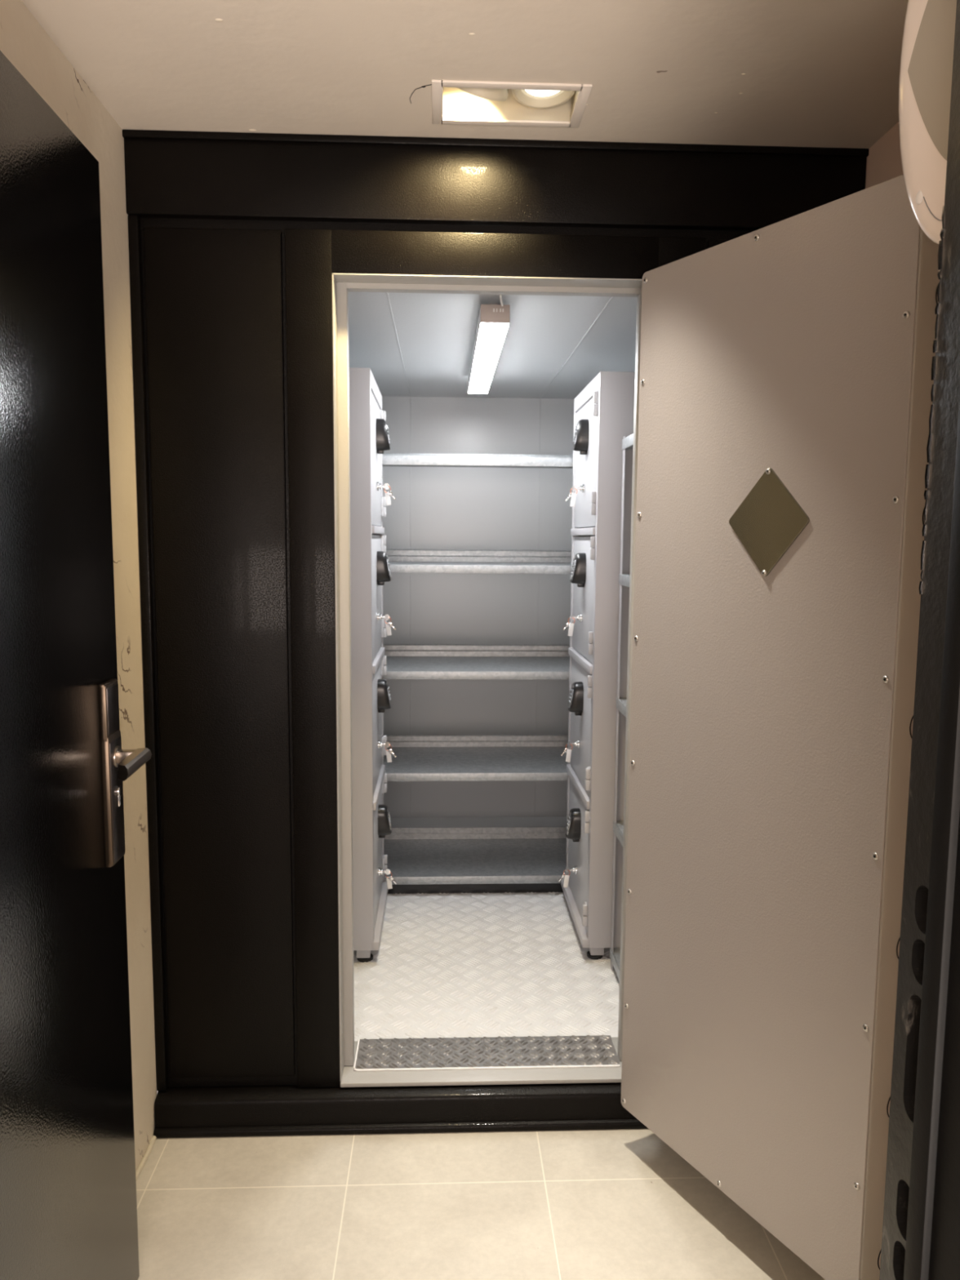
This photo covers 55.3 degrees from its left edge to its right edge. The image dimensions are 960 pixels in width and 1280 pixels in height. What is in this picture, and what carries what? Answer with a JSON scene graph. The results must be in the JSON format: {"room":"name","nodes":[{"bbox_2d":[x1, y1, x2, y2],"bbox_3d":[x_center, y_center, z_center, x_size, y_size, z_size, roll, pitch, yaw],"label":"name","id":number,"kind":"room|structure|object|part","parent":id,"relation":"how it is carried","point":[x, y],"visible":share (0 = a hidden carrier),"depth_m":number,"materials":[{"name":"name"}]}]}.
{"room":"hallway","nodes":[
{"label":"hallway","id":0,"kind":"room"},
{"bbox_2d":[0,0,156,1171],"bbox_3d":[-0.795,0.235,0.455,0.150,2.340,3.400,0,6,-2],"label":"wall","id":1,"kind":"structure","parent":0,"point":[24,42],"depth_m":2.02,"materials":[{"name":"paint"}]},
{"bbox_2d":[0,50,151,1279],"bbox_3d":[-0.626,0.269,1.218,0.117,2.094,0.965,0,6,-3],"label":"door","id":2,"kind":"structure","parent":1,"relation":"in","point":[68,1205],"depth_m":1.41,"materials":[{"name":"black paint"}]},
{"bbox_3d":[-0.649,0.122,1.622,0.002,0.082,0.057,0,6,-3],"label":"plate","id":3,"kind":"part","parent":2,"relation":"part of","materials":[{"name":"metal"}]},
{"bbox_3d":[-0.648,0.284,1.640,0.002,0.217,0.059,0,6,-3],"label":"plate","id":4,"kind":"part","parent":2,"relation":"part of","materials":[{"name":"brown metal"}]},
{"bbox_3d":[-0.600,0.215,1.587,0.024,0.027,0.132,0,6,-3],"label":"lever handle","id":5,"kind":"part","parent":2,"relation":"part of","materials":[{"name":"silver metal"}]},
{"bbox_2d":[135,1134,156,1181],"bbox_3d":[-0.786,1.228,2.087,0.014,0.014,0.302,0,6,-2],"label":"trim","id":6,"kind":"structure","parent":1,"relation":"attached to","point":[152,1142],"depth_m":2.16,"materials":[{"name":"beige"}]},
{"bbox_2d":[21,0,908,148],"bbox_3d":[0.118,-0.939,0.362,1.960,0.032,3.400,0,6,-2],"label":"ceiling","id":7,"kind":"structure","parent":0,"point":[817,73],"depth_m":1.70,"materials":[{"name":"paint"}]},
{"bbox_2d":[431,80,592,128],"bbox_3d":[0.059,-1.145,1.864,0.313,0.123,0.182,0,6,-2],"label":"recessed light","id":8,"kind":"object","parent":7,"relation":"in","point":[453,102],"visible":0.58,"depth_m":1.93,"materials":[{"name":"beige paint"}]},
{"bbox_2d":[382,395,573,817],"bbox_3d":[-0.033,-0.133,4.392,1.620,2.006,0.042,0,6,-2],"label":"wall","id":9,"kind":"structure","parent":0,"point":[433,508],"depth_m":4.36,"materials":[{"name":"grey metal"}]},
{"bbox_2d":[136,1128,825,1279],"bbox_3d":[0.196,1.440,0.630,2.350,0.080,3.400,0,6,-2],"label":"floor","id":10,"kind":"structure","parent":0,"point":[610,1204],"depth_m":2.00,"materials":[{"name":"tile"}]},
{"bbox_2d":[353,816,619,1041],"bbox_3d":[0.004,1.013,3.439,1.620,0.067,2.190,0,6,-2],"label":"floor","id":11,"kind":"structure","parent":0,"point":[445,965],"depth_m":2.89,"materials":[{"name":"white aluminium checker plate"}]},
{"bbox_2d":[348,367,391,962],"bbox_3d":[-0.497,0.084,3.086,0.392,1.856,0.545,0,6,-2],"label":"locker","id":12,"kind":"object","parent":11,"relation":"on","point":[369,433],"visible":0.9,"depth_m":2.87,"materials":[{"name":"grey metal"}]},
{"bbox_3d":[-0.353,-0.582,3.018,0.023,0.405,0.477,0,6,-2],"label":"door","id":13,"kind":"part","parent":12,"relation":"part of","materials":[{"name":"grey paint"}]},
{"bbox_3d":[-0.356,-0.150,3.066,0.023,0.400,0.477,0,6,-2],"label":"door","id":14,"kind":"part","parent":12,"relation":"part of","materials":[{"name":"grey paint"}]},
{"bbox_3d":[-0.359,0.282,3.114,0.023,0.402,0.477,0,6,-2],"label":"door","id":15,"kind":"part","parent":12,"relation":"part of","materials":[{"name":"grey paint"}]},
{"bbox_3d":[-0.363,0.725,3.163,0.023,0.420,0.477,0,6,-2],"label":"door","id":16,"kind":"part","parent":12,"relation":"part of","materials":[{"name":"grey paint"}]},
{"bbox_2d":[381,483,395,505],"bbox_3d":[-0.303,-0.481,3.029,0.051,0.072,0.010,0,6,-2],"label":"key","id":17,"kind":"object","parent":12,"relation":"hanging from","point":[386,486],"visible":1,"depth_m":3.03,"materials":[{"name":"silver metal"}]},
{"bbox_3d":[-0.314,-0.507,3.025,0.029,0.020,0.003,0,6,-2],"label":"blade","id":18,"kind":"part","parent":17,"relation":"part of","materials":[{"name":"silver metal"}]},
{"bbox_2d":[381,614,395,635],"bbox_3d":[-0.306,-0.050,3.076,0.051,0.072,0.010,0,6,-2],"label":"key","id":19,"kind":"object","parent":12,"relation":"hanging from","point":[386,617],"visible":1,"depth_m":3.07,"materials":[{"name":"silver metal"}]},
{"bbox_3d":[-0.317,-0.076,3.073,0.029,0.020,0.003,0,6,-2],"label":"blade","id":20,"kind":"part","parent":19,"relation":"part of","materials":[{"name":"silver metal"}]},
{"bbox_2d":[382,742,396,762],"bbox_3d":[-0.310,0.383,3.124,0.051,0.072,0.010,0,6,-2],"label":"key","id":21,"kind":"object","parent":12,"relation":"hanging from","point":[387,744],"visible":1,"depth_m":3.12,"materials":[{"name":"silver metal"}]},
{"bbox_3d":[-0.320,0.357,3.121,0.029,0.020,0.003,0,6,-2],"label":"blade","id":22,"kind":"part","parent":21,"relation":"part of","materials":[{"name":"silver metal"}]},
{"bbox_2d":[382,869,396,888],"bbox_3d":[-0.313,0.828,3.174,0.051,0.072,0.010,0,6,-2],"label":"key","id":23,"kind":"object","parent":12,"relation":"hanging from","point":[389,879],"visible":1,"depth_m":3.17,"materials":[{"name":"silver metal"}]},
{"bbox_3d":[-0.324,0.802,3.171,0.029,0.020,0.003,0,6,-2],"label":"blade","id":24,"kind":"part","parent":23,"relation":"part of","materials":[{"name":"silver metal"}]},
{"bbox_2d":[382,453,573,893],"bbox_3d":[-0.011,0.109,3.619,1.260,1.696,0.443,0,6,-2],"label":"shelving rack","id":25,"kind":"object","parent":11,"relation":"on","point":[494,860],"visible":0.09,"depth_m":3.65,"materials":[{"name":"grey metal"}]},
{"bbox_3d":[-0.017,0.889,3.704,1.255,0.030,0.440,0,6,-2],"label":"shelf","id":26,"kind":"part","parent":25,"relation":"part of","materials":[{"name":"grey metal"}]},
{"bbox_3d":[-0.010,0.950,3.532,1.220,0.045,0.020,0,6,-2],"label":"kick plate","id":27,"kind":"part","parent":25,"relation":"part of","materials":[{"name":"black plastic"}]},
{"bbox_3d":[-0.014,0.490,3.659,1.255,0.030,0.440,0,6,-2],"label":"shelf","id":28,"kind":"part","parent":25,"relation":"part of","materials":[{"name":"grey metal"}]},
{"bbox_3d":[-0.011,0.107,3.617,1.255,0.030,0.440,0,6,-2],"label":"shelf","id":29,"kind":"part","parent":25,"relation":"part of","materials":[{"name":"grey metal"}]},
{"bbox_3d":[-0.005,-0.669,3.531,1.255,0.030,0.440,0,6,-2],"label":"shelf","id":30,"kind":"part","parent":25,"relation":"part of","materials":[{"name":"grey metal"}]},
{"bbox_3d":[-0.008,-0.283,3.574,1.255,0.030,0.440,0,6,-2],"label":"shelf","id":31,"kind":"part","parent":25,"relation":"part of","materials":[{"name":"grey metal"}]},
{"bbox_2d":[560,371,635,959],"bbox_3d":[0.496,0.087,3.128,0.392,1.856,0.545,0,6,-2],"label":"locker","id":32,"kind":"object","parent":11,"relation":"on","point":[604,410],"visible":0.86,"depth_m":2.91,"materials":[{"name":"grey metal"}]},
{"bbox_2d":[559,866,573,887],"bbox_3d":[0.300,0.830,3.205,0.051,0.072,0.010,0,6,-2],"label":"key","id":33,"kind":"object","parent":32,"relation":"hanging from","point":[567,869],"visible":1,"depth_m":3.20,"materials":[{"name":"silver metal"}]},
{"bbox_3d":[0.311,0.803,3.202,0.029,0.020,0.003,0,6,-2],"label":"blade","id":34,"kind":"part","parent":33,"relation":"part of","materials":[{"name":"silver metal"}]},
{"bbox_2d":[560,741,575,762],"bbox_3d":[0.304,0.384,3.155,0.051,0.072,0.010,0,6,-2],"label":"key","id":35,"kind":"object","parent":32,"relation":"hanging from","point":[570,744],"visible":1,"depth_m":3.15,"materials":[{"name":"silver metal"}]},
{"bbox_3d":[0.315,0.358,3.153,0.029,0.020,0.003,0,6,-2],"label":"blade","id":36,"kind":"part","parent":35,"relation":"part of","materials":[{"name":"silver metal"}]},
{"bbox_2d":[563,614,577,636],"bbox_3d":[0.307,-0.049,3.107,0.051,0.072,0.010,0,6,-2],"label":"key","id":37,"kind":"object","parent":32,"relation":"hanging from","point":[572,617],"visible":1,"depth_m":3.10,"materials":[{"name":"silver metal"}]},
{"bbox_3d":[0.318,-0.075,3.105,0.029,0.020,0.003,0,6,-2],"label":"blade","id":38,"kind":"part","parent":37,"relation":"part of","materials":[{"name":"silver metal"}]},
{"bbox_2d":[565,484,580,506],"bbox_3d":[0.310,-0.480,3.060,0.051,0.072,0.010,0,6,-2],"label":"key","id":39,"kind":"object","parent":32,"relation":"hanging from","point":[575,488],"visible":1,"depth_m":3.06,"materials":[{"name":"silver metal"}]},
{"bbox_3d":[0.321,-0.506,3.057,0.029,0.020,0.003,0,6,-2],"label":"blade","id":40,"kind":"part","parent":39,"relation":"part of","materials":[{"name":"silver metal"}]},
{"bbox_3d":[0.352,0.727,3.193,0.023,0.420,0.477,0,6,-2],"label":"door","id":41,"kind":"part","parent":32,"relation":"part of","materials":[{"name":"grey paint"}]},
{"bbox_3d":[0.355,0.284,3.144,0.023,0.402,0.477,0,6,-2],"label":"door","id":42,"kind":"part","parent":32,"relation":"part of","materials":[{"name":"grey paint"}]},
{"bbox_3d":[0.358,-0.148,3.096,0.023,0.400,0.477,0,6,-2],"label":"door","id":43,"kind":"part","parent":32,"relation":"part of","materials":[{"name":"grey paint"}]},
{"bbox_3d":[0.361,-0.580,3.048,0.023,0.405,0.477,0,6,-2],"label":"door","id":44,"kind":"part","parent":32,"relation":"part of","materials":[{"name":"grey paint"}]},
{"bbox_2d":[609,433,633,981],"bbox_3d":[0.580,0.243,2.612,0.303,1.661,0.460,0,6,-2],"label":"shelving rack","id":45,"kind":"object","parent":11,"relation":"on","point":[627,442],"visible":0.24,"depth_m":2.81,"materials":[{"name":"grey metal"}]},
{"bbox_3d":[0.572,1.021,2.698,0.300,0.032,0.455,0,6,-2],"label":"shelf","id":46,"kind":"part","parent":45,"relation":"part of","materials":[{"name":"grey metal"}]},
{"bbox_3d":[0.575,0.606,2.652,0.300,0.032,0.455,0,6,-2],"label":"shelf","id":47,"kind":"part","parent":45,"relation":"part of","materials":[{"name":"grey metal"}]},
{"bbox_3d":[0.578,0.218,2.610,0.300,0.032,0.455,0,6,-2],"label":"shelf","id":48,"kind":"part","parent":45,"relation":"part of","materials":[{"name":"grey metal"}]},
{"bbox_3d":[0.581,-0.159,2.568,0.300,0.032,0.455,0,6,-2],"label":"shelf","id":49,"kind":"part","parent":45,"relation":"part of","materials":[{"name":"grey metal"}]},
{"bbox_3d":[0.584,-0.559,2.523,0.300,0.032,0.455,0,6,-2],"label":"shelf","id":50,"kind":"part","parent":45,"relation":"part of","materials":[{"name":"grey metal"}]},
{"bbox_2d":[348,291,636,399],"bbox_3d":[0.019,-1.031,3.223,1.620,0.042,2.170,0,6,-2],"label":"ceiling","id":51,"kind":"structure","parent":0,"point":[412,344],"depth_m":3.05,"materials":[{"name":"grey paint"}]},
{"bbox_2d":[467,294,510,393],"bbox_3d":[0.017,-0.957,3.061,0.080,0.074,1.247,0,6,-2],"label":"light","id":52,"kind":"object","parent":51,"relation":"attached to","point":[494,319],"visible":0.92,"depth_m":2.75,"materials":[{"name":"white plastic"}]},
{"bbox_2d":[468,323,509,393],"bbox_3d":[0.016,-0.926,3.089,0.078,0.005,1.194,0,6,-2],"label":"diffuser","id":53,"kind":"object","parent":52,"relation":"attached to","point":[491,337],"depth_m":2.91,"materials":[{"name":"white plastic"}]},
{"bbox_2d":[122,129,868,1090],"bbox_3d":[0.038,-0.001,2.190,1.662,2.242,0.070,0,6,-2],"label":"wall","id":54,"kind":"structure","parent":0,"point":[237,241],"depth_m":2.10,"materials":[{"name":"black paint"}]},
{"bbox_3d":[-0.619,0.082,2.180,0.345,2.070,0.054,0,6,-2],"label":"panel","id":55,"kind":"part","parent":54,"relation":"part of","materials":[{"name":"black paint"}]},
{"bbox_2d":[153,1082,648,1137],"bbox_3d":[0.031,1.165,2.297,1.654,0.098,0.074,0,6,-2],"label":"baseboard","id":56,"kind":"structure","parent":54,"relation":"attached to","point":[231,1111],"depth_m":2.26,"materials":[{"name":"black paint"}]},
{"bbox_2d":[332,272,642,1087],"bbox_3d":[0.025,0.104,2.280,0.859,2.010,0.194,0,6,-2],"label":"trim","id":57,"kind":"structure","parent":54,"relation":"attached to","point":[342,283],"depth_m":2.23,"materials":[{"name":"grey paint"}]},
{"bbox_2d":[353,1035,620,1071],"bbox_3d":[0.017,1.086,2.417,0.686,0.007,0.149,0,6,-2],"label":"plate","id":58,"kind":"object","parent":57,"relation":"on","point":[395,1054],"visible":1,"depth_m":2.41,"materials":[{"name":"grey metal"}]},
{"bbox_3d":[0.046,-1.015,2.078,1.662,0.200,0.070,0,6,-2],"label":"header panel","id":59,"kind":"part","parent":54,"relation":"part of","materials":[{"name":"black paint"}]},
{"bbox_3d":[0.687,0.095,2.236,0.360,2.052,0.054,0,6,-2],"label":"panel","id":60,"kind":"part","parent":54,"relation":"part of","materials":[{"name":"black paint"}]},
{"bbox_2d":[621,174,939,1279],"bbox_3d":[0.571,0.190,1.855,0.158,1.932,0.696,-3,7,-30],"label":"door","id":61,"kind":"structure","parent":54,"relation":"in","point":[785,382],"depth_m":1.72,"materials":[{"name":"grey metal"}]},
{"bbox_3d":[0.539,-0.221,1.722,0.005,0.202,0.194,-3,7,-30],"label":"diamond plate","id":62,"kind":"part","parent":61,"relation":"part of","materials":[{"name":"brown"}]},
{"bbox_3d":[0.581,0.191,1.850,0.148,1.925,0.671,-3,7,-30],"label":"door","id":63,"kind":"part","parent":61,"relation":"part of","materials":[{"name":"grey metal"}]},
{"bbox_2d":[865,121,903,188],"bbox_3d":[1.014,0.240,0.530,0.150,2.340,3.400,0,6,-2],"label":"wall","id":64,"kind":"structure","parent":0,"point":[884,163],"depth_m":1.99,"materials":[{"name":"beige paint"}]},
{"bbox_3d":[0.102,0.218,0.666,1.660,2.340,0.150,0,6,-2],"label":"wall","id":65,"kind":"structure","parent":0,"visible":0},
{"bbox_2d":[879,0,959,1279],"bbox_3d":[0.425,0.291,0.661,0.216,2.200,0.145,0,6,-2],"label":"trim","id":66,"kind":"structure","parent":65,"relation":"attached to","point":[921,1236],"depth_m":0.66,"materials":[{"name":"black paint"}]},
{"bbox_3d":[0.429,0.296,0.621,0.210,2.200,0.063,0,6,-2],"label":"architrave","id":67,"kind":"part","parent":66,"relation":"part of","materials":[{"name":"black"}]},
{"bbox_2d":[898,0,956,244],"bbox_3d":[0.461,-0.515,0.770,0.105,0.336,0.218,-2,7,-22],"label":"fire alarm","id":68,"kind":"object","parent":65,"relation":"attached to","point":[926,72],"visible":0.86,"depth_m":0.82,"materials":[{"name":"white plastic"}]}
]}

